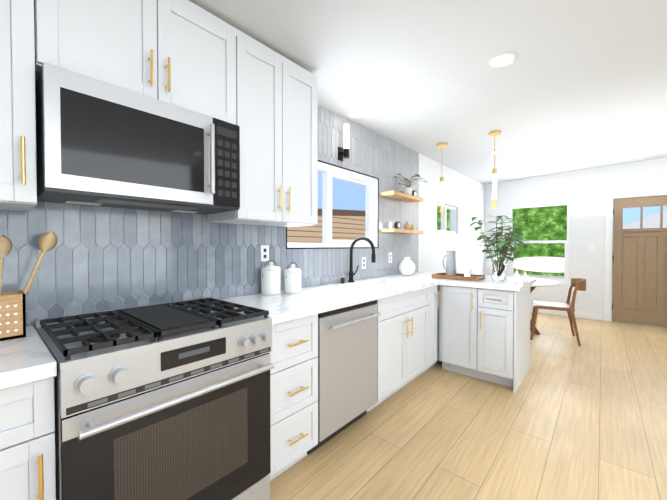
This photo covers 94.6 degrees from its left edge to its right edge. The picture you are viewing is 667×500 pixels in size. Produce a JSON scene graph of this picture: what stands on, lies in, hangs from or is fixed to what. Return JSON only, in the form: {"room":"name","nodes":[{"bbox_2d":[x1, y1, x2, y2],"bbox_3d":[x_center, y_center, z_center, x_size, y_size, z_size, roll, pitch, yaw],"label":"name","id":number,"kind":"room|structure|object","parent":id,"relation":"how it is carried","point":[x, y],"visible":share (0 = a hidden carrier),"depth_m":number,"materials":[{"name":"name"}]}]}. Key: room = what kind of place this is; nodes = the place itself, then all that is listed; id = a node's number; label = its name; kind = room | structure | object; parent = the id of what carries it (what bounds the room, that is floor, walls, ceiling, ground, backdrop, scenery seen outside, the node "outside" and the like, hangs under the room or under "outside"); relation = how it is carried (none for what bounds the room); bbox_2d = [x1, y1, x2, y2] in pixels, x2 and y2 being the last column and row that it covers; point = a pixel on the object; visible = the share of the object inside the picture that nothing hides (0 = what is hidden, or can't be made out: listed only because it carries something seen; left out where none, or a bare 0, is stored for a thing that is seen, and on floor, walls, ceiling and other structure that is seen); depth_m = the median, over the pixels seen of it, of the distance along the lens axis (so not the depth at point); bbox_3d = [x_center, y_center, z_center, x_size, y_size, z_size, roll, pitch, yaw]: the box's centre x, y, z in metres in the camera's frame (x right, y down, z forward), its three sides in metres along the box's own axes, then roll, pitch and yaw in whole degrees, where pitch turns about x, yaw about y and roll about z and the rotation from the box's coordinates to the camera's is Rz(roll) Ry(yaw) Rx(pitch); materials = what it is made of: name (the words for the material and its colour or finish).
{"room":"kitchen","nodes":[
{"label":"kitchen","id":0,"kind":"room"},
{"bbox_2d":[308,154,484,274],"bbox_3d":[-0.181,-0.213,2.706,0.150,2.850,10.150,1,1,41],"label":"wall","id":1,"kind":"structure","parent":0,"point":[464,195],"depth_m":4.85,"materials":[{"name":"white paint"}]},
{"bbox_2d":[0,0,43,210],"bbox_3d":[-1.330,-0.677,0.998,0.338,1.030,0.498,1,1,41],"label":"upper cabinet","id":2,"kind":"object","parent":1,"relation":"attached to","point":[21,54],"depth_m":1.04,"materials":[{"name":"white paint"}]},
{"bbox_2d":[40,0,239,125],"bbox_3d":[-0.907,-0.933,1.478,0.338,0.533,0.782,1,1,41],"label":"upper cabinet","id":3,"kind":"object","parent":1,"relation":"attached to","point":[188,54],"depth_m":1.35,"materials":[{"name":"white paint"}]},
{"bbox_2d":[35,62,239,214],"bbox_3d":[-0.871,-0.433,1.454,0.434,0.442,0.756,1,1,41],"label":"microwave","id":4,"kind":"object","parent":3,"relation":"attached to","point":[101,143],"visible":1,"depth_m":1.25,"materials":[{"name":"silver metal"}]},
{"bbox_2d":[7,129,377,324],"bbox_3d":[-0.713,-0.449,1.979,0.003,1.555,5.560,1,1,41],"label":"grout","id":5,"kind":"structure","parent":1,"relation":"attached to","point":[102,249],"depth_m":1.47,"materials":[{"name":"white"}]},
{"bbox_2d":[0,105,418,327],"bbox_3d":[-0.710,-0.463,1.975,0.006,1.582,5.560,1,1,41],"label":"tile backsplash","id":6,"kind":"structure","parent":1,"relation":"attached to","point":[385,160],"depth_m":1.79,"materials":[{"name":"grey tile"}]},
{"bbox_2d":[261,245,268,261],"bbox_3d":[-0.495,0.019,2.220,0.005,0.116,0.070,1,1,41],"label":"electrical outlet plate","id":7,"kind":"object","parent":6,"relation":"attached to","point":[264,252],"depth_m":2.22,"materials":[{"name":"white plastic"}]},
{"bbox_2d":[338,124,348,160],"bbox_3d":[0.099,-0.985,2.808,0.102,0.310,0.060,1,1,41],"label":"light","id":8,"kind":"object","parent":6,"relation":"attached to","point":[343,153],"visible":1,"depth_m":2.77,"materials":[{"name":"white glass"}]},
{"bbox_2d":[362,257,365,268],"bbox_3d":[0.309,0.125,3.140,0.005,0.116,0.070,1,1,41],"label":"electrical outlet plate","id":9,"kind":"object","parent":6,"relation":"attached to","point":[363,258],"depth_m":3.13,"materials":[{"name":"white plastic"}]},
{"bbox_2d":[389,252,391,262],"bbox_3d":[0.652,0.079,3.530,0.005,0.116,0.070,1,1,41],"label":"electrical outlet plate","id":10,"kind":"object","parent":6,"relation":"attached to","point":[390,254],"depth_m":3.53,"materials":[{"name":"white plastic"}]},
{"bbox_2d":[208,31,317,226],"bbox_3d":[-0.442,-0.693,2.013,0.338,1.030,0.626,1,1,41],"label":"upper cabinet","id":11,"kind":"object","parent":1,"relation":"attached to","point":[279,156],"depth_m":1.87,"materials":[{"name":"white paint"}]},
{"bbox_2d":[286,160,378,248],"bbox_3d":[0.015,-0.399,2.893,0.126,0.759,1.299,1,1,41],"label":"window","id":12,"kind":"structure","parent":1,"relation":"in","point":[328,175],"depth_m":2.89,"materials":[{"name":"white plastic"}]},
{"bbox_2d":[380,228,422,233],"bbox_3d":[0.809,-0.222,3.580,0.170,0.040,0.710,1,1,41],"label":"shelf","id":13,"kind":"object","parent":1,"relation":"attached to","point":[398,231],"visible":1,"depth_m":3.38,"materials":[{"name":"brown wood"}]},
{"bbox_2d":[394,221,415,229],"bbox_3d":[0.842,-0.296,3.622,0.082,0.105,0.426,1,1,41],"label":"decor","id":14,"kind":"object","parent":13,"relation":"on","point":[407,225],"visible":0.92,"depth_m":3.63,"materials":[{"name":"grey plastic"}]},
{"bbox_2d":[380,190,422,202],"bbox_3d":[0.809,-0.622,3.574,0.170,0.040,0.710,1,1,41],"label":"shelf","id":15,"kind":"object","parent":1,"relation":"attached to","point":[397,195],"visible":1,"depth_m":3.48,"materials":[{"name":"brown wood"}]},
{"bbox_2d":[394,174,427,194],"bbox_3d":[0.890,-0.781,3.629,0.377,0.274,0.422,1,1,41],"label":"potted plant","id":16,"kind":"object","parent":15,"relation":"on","point":[408,190],"visible":0.77,"depth_m":3.62,"materials":[{"name":"green plant"}]},
{"bbox_2d":[437,203,455,233],"bbox_3d":[1.761,-0.503,4.929,0.070,0.450,0.900,1,1,41],"label":"window","id":17,"kind":"structure","parent":1,"relation":"in","point":[453,221],"depth_m":5.00,"materials":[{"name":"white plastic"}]},
{"bbox_2d":[189,0,666,184],"bbox_3d":[1.932,-1.410,0.737,5.900,0.530,10.300,1,1,41],"label":"ceiling","id":18,"kind":"structure","parent":0,"point":[575,85],"depth_m":2.21,"materials":[{"name":"grey paint"}]},
{"bbox_2d":[348,110,365,118],"bbox_3d":[0.213,-1.251,2.830,0.168,0.006,0.168,1,1,41],"label":"recessed light","id":19,"kind":"object","parent":18,"relation":"in","point":[356,113],"visible":0.98,"depth_m":2.82,"materials":[{"name":"white plastic"}]},
{"bbox_2d":[437,143,447,212],"bbox_3d":[1.322,-0.878,3.752,0.124,0.829,0.124,1,1,41],"label":"pendant light","id":20,"kind":"object","parent":18,"relation":"hanging from","point":[440,145],"visible":1,"depth_m":3.74,"materials":[{"name":"white glass"}]},
{"bbox_2d":[489,131,500,207],"bbox_3d":[1.790,-0.894,3.422,0.124,0.829,0.124,1,1,41],"label":"pendant light","id":21,"kind":"object","parent":18,"relation":"hanging from","point":[494,176],"visible":1,"depth_m":3.41,"materials":[{"name":"white glass"}]},
{"bbox_2d":[488,52,515,67],"bbox_3d":[1.135,-1.281,2.075,0.168,0.006,0.168,1,1,41],"label":"recessed light","id":22,"kind":"object","parent":18,"relation":"in","point":[502,60],"visible":0.98,"depth_m":2.07,"materials":[{"name":"white plastic"}]},
{"bbox_2d":[652,150,666,153],"bbox_3d":[4.666,-1.406,4.391,0.168,0.006,0.168,1,1,41],"label":"recessed light","id":23,"kind":"object","parent":18,"relation":"in","point":[662,151],"visible":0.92,"depth_m":4.40,"materials":[{"name":"white plastic"}]},
{"bbox_2d":[270,312,666,499],"bbox_3d":[1.932,1.292,0.779,5.900,0.100,10.300,1,1,41],"label":"floor","id":24,"kind":"structure","parent":0,"point":[570,419],"depth_m":2.05,"materials":[{"name":"brown wood"}]},
{"bbox_2d":[0,380,55,499],"bbox_3d":[-1.232,0.804,0.927,0.608,0.872,0.528,1,1,41],"label":"base cabinet","id":25,"kind":"object","parent":24,"relation":"on","point":[27,414],"depth_m":0.88,"materials":[{"name":"white paint"}]},
{"bbox_2d":[0,325,56,391],"bbox_3d":[-1.624,0.354,0.454,0.633,0.044,1.747,1,1,41],"label":"countertop","id":26,"kind":"structure","parent":25,"relation":"on","point":[24,360],"depth_m":0.90,"materials":[{"name":"white stone"}]},
{"bbox_2d":[0,231,57,340],"bbox_3d":[-1.228,0.105,1.152,0.145,0.430,0.291,1,1,41],"label":"utensil holder","id":27,"kind":"object","parent":26,"relation":"on","point":[12,314],"visible":1,"depth_m":1.14,"materials":[{"name":"brown wood"}]},
{"bbox_2d":[35,297,273,499],"bbox_3d":[-0.763,0.759,1.378,0.704,0.948,0.758,1,1,41],"label":"range","id":28,"kind":"object","parent":24,"relation":"on","point":[165,401],"visible":1,"depth_m":1.15,"materials":[{"name":"silver metal"}]},
{"bbox_2d":[269,312,322,480],"bbox_3d":[-0.433,0.790,1.840,0.608,0.872,0.359,1,1,41],"label":"base cabinet","id":29,"kind":"object","parent":24,"relation":"on","point":[294,374],"depth_m":1.64,"materials":[{"name":"white paint"}]},
{"bbox_2d":[223,276,431,323],"bbox_3d":[0.072,0.323,2.390,0.633,0.044,1.865,1,1,41],"label":"countertop","id":30,"kind":"structure","parent":29,"relation":"on","point":[283,307],"depth_m":2.02,"materials":[{"name":"white stone"}]},
{"bbox_2d":[261,260,280,294],"bbox_3d":[-0.439,0.183,2.160,0.139,0.242,0.143,1,1,41],"label":"canister","id":31,"kind":"object","parent":30,"relation":"on","point":[270,279],"visible":1,"depth_m":2.10,"materials":[{"name":"white ceramic"}]},
{"bbox_2d":[284,262,301,293],"bbox_3d":[-0.294,0.192,2.227,0.126,0.222,0.131,1,1,41],"label":"canister","id":32,"kind":"object","parent":30,"relation":"on","point":[292,279],"visible":1,"depth_m":2.17,"materials":[{"name":"white ceramic"}]},
{"bbox_2d":[348,237,375,281],"bbox_3d":[0.269,0.082,2.828,0.284,0.423,0.120,1,1,41],"label":"faucet","id":33,"kind":"object","parent":30,"relation":"on","point":[373,258],"visible":1,"depth_m":2.85,"materials":[{"name":"black metal"}]},
{"bbox_2d":[307,300,380,454],"bbox_3d":[-0.080,0.786,2.182,0.653,0.868,0.604,1,1,41],"label":"dishwasher","id":34,"kind":"object","parent":24,"relation":"on","point":[347,366],"visible":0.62,"depth_m":1.96,"materials":[{"name":"silver metal"}]},
{"bbox_2d":[336,280,431,411],"bbox_3d":[0.398,0.775,2.788,0.608,0.872,0.925,1,1,41],"label":"base cabinet","id":35,"kind":"object","parent":24,"relation":"on","point":[404,325],"depth_m":2.53,"materials":[{"name":"white paint"}]},
{"bbox_2d":[432,284,439,366],"bbox_3d":[0.710,0.770,3.146,0.608,0.872,0.251,1,1,41],"label":"base cabinet","id":36,"kind":"object","parent":24,"relation":"on","point":[435,291],"depth_m":3.02,"materials":[{"name":"white paint"}]},
{"bbox_2d":[440,284,467,375],"bbox_3d":[1.420,0.769,3.172,0.422,0.872,0.663,1,1,41],"label":"base cabinet","id":37,"kind":"object","parent":24,"relation":"on","point":[453,301],"depth_m":2.97,"materials":[{"name":"white paint"}]},
{"bbox_2d":[468,288,529,392],"bbox_3d":[1.629,0.772,2.987,0.372,0.872,0.665,1,1,41],"label":"base cabinet","id":38,"kind":"object","parent":24,"relation":"on","point":[479,329],"depth_m":2.76,"materials":[{"name":"white paint"}]},
{"bbox_2d":[384,272,535,291],"bbox_3d":[1.277,0.310,3.252,1.312,0.044,1.020,1,1,41],"label":"countertop","id":39,"kind":"structure","parent":38,"relation":"on","point":[507,285],"depth_m":2.94,"materials":[{"name":"white stone"}]},
{"bbox_2d":[399,257,414,275],"bbox_3d":[0.842,0.178,3.524,0.188,0.210,0.188,1,1,41],"label":"vase","id":40,"kind":"object","parent":39,"relation":"on","point":[406,266],"visible":1,"depth_m":3.46,"materials":[{"name":"white ceramic"}]},
{"bbox_2d":[432,251,484,280],"bbox_3d":[1.290,0.144,3.185,0.440,0.288,0.300,1,1,41],"label":"tray","id":41,"kind":"object","parent":39,"relation":"on","point":[452,274],"visible":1,"depth_m":3.20,"materials":[{"name":"brown wood"}]},
{"bbox_2d":[470,214,534,280],"bbox_3d":[1.619,-0.031,2.960,0.553,0.646,0.603,1,1,41],"label":"potted plant","id":42,"kind":"object","parent":39,"relation":"on","point":[498,270],"visible":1,"depth_m":2.93,"materials":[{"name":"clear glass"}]},
{"bbox_2d":[513,269,519,283],"bbox_3d":[1.656,0.230,2.786,0.052,0.130,0.051,1,1,41],"label":"bottle","id":43,"kind":"object","parent":39,"relation":"on","point":[516,276],"depth_m":2.77,"materials":[{"name":"white ceramic"}]},
{"bbox_2d":[522,271,528,282],"bbox_3d":[1.760,0.242,2.828,0.052,0.105,0.051,1,1,41],"label":"bottle","id":44,"kind":"object","parent":39,"relation":"on","point":[524,278],"depth_m":2.81,"materials":[{"name":"white ceramic"}]},
{"bbox_2d":[520,277,558,334],"bbox_3d":[2.690,0.808,4.522,1.000,0.750,1.000,1,1,41],"label":"dining table","id":45,"kind":"object","parent":24,"relation":"on","point":[542,283],"visible":0.27,"depth_m":4.35,"materials":[{"name":"white"}]},
{"bbox_2d":[530,278,585,345],"bbox_3d":[3.025,0.777,4.173,0.610,0.827,0.524,1,1,31],"label":"dining chair","id":46,"kind":"object","parent":24,"relation":"on","point":[579,284],"visible":1,"depth_m":4.10,"materials":[{"name":"brown wood"}]},
{"bbox_2d":[484,157,666,320],"bbox_3d":[5.332,-0.242,4.525,5.750,2.850,0.150,1,1,41],"label":"wall","id":47,"kind":"structure","parent":0,"point":[583,191],"depth_m":5.33,"materials":[{"name":"white paint"}]},
{"bbox_2d":[509,202,569,283],"bbox_3d":[3.864,-0.142,5.818,0.960,1.450,0.070,1,1,41],"label":"window","id":48,"kind":"structure","parent":47,"relation":"in","point":[566,263],"depth_m":5.61,"materials":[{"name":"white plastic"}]},
{"bbox_2d":[530,305,602,320],"bbox_3d":[3.825,1.099,5.755,1.830,0.130,0.017,1,1,41],"label":"baseboard","id":49,"kind":"structure","parent":47,"relation":"attached to","point":[589,315],"depth_m":5.35,"materials":[{"name":"white"}]},
{"bbox_2d":[589,244,594,250],"bbox_3d":[4.396,-0.048,5.243,0.080,0.120,0.006,1,1,41],"label":"light switch","id":50,"kind":"object","parent":47,"relation":"attached to","point":[591,247],"visible":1,"depth_m":5.24,"materials":[{"name":"white plastic"}]},
{"bbox_2d":[604,188,666,321],"bbox_3d":[4.974,0.116,4.832,1.085,2.125,0.168,1,1,41],"label":"door frame","id":51,"kind":"structure","parent":47,"relation":"attached to","point":[609,197],"depth_m":5.08,"materials":[{"name":"white wood"}]},
{"bbox_2d":[612,195,666,326],"bbox_3d":[4.957,0.161,4.815,0.886,2.012,0.067,1,1,41],"label":"entry door","id":52,"kind":"structure","parent":47,"relation":"in","point":[639,278],"depth_m":4.89,"materials":[{"name":"brown wood"}]},
{"label":"outside","id":53,"kind":"structure","parent":0,"visible":0},
{"bbox_2d":[287,171,365,242],"bbox_3d":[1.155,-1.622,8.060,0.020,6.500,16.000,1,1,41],"label":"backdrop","id":54,"kind":"structure","parent":53,"point":[348,210],"depth_m":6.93,"materials":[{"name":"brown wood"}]},
{"bbox_2d":[437,205,666,278],"bbox_3d":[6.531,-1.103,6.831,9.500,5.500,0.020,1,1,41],"label":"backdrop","id":55,"kind":"structure","parent":53,"point":[544,260],"depth_m":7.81,"materials":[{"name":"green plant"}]}
]}

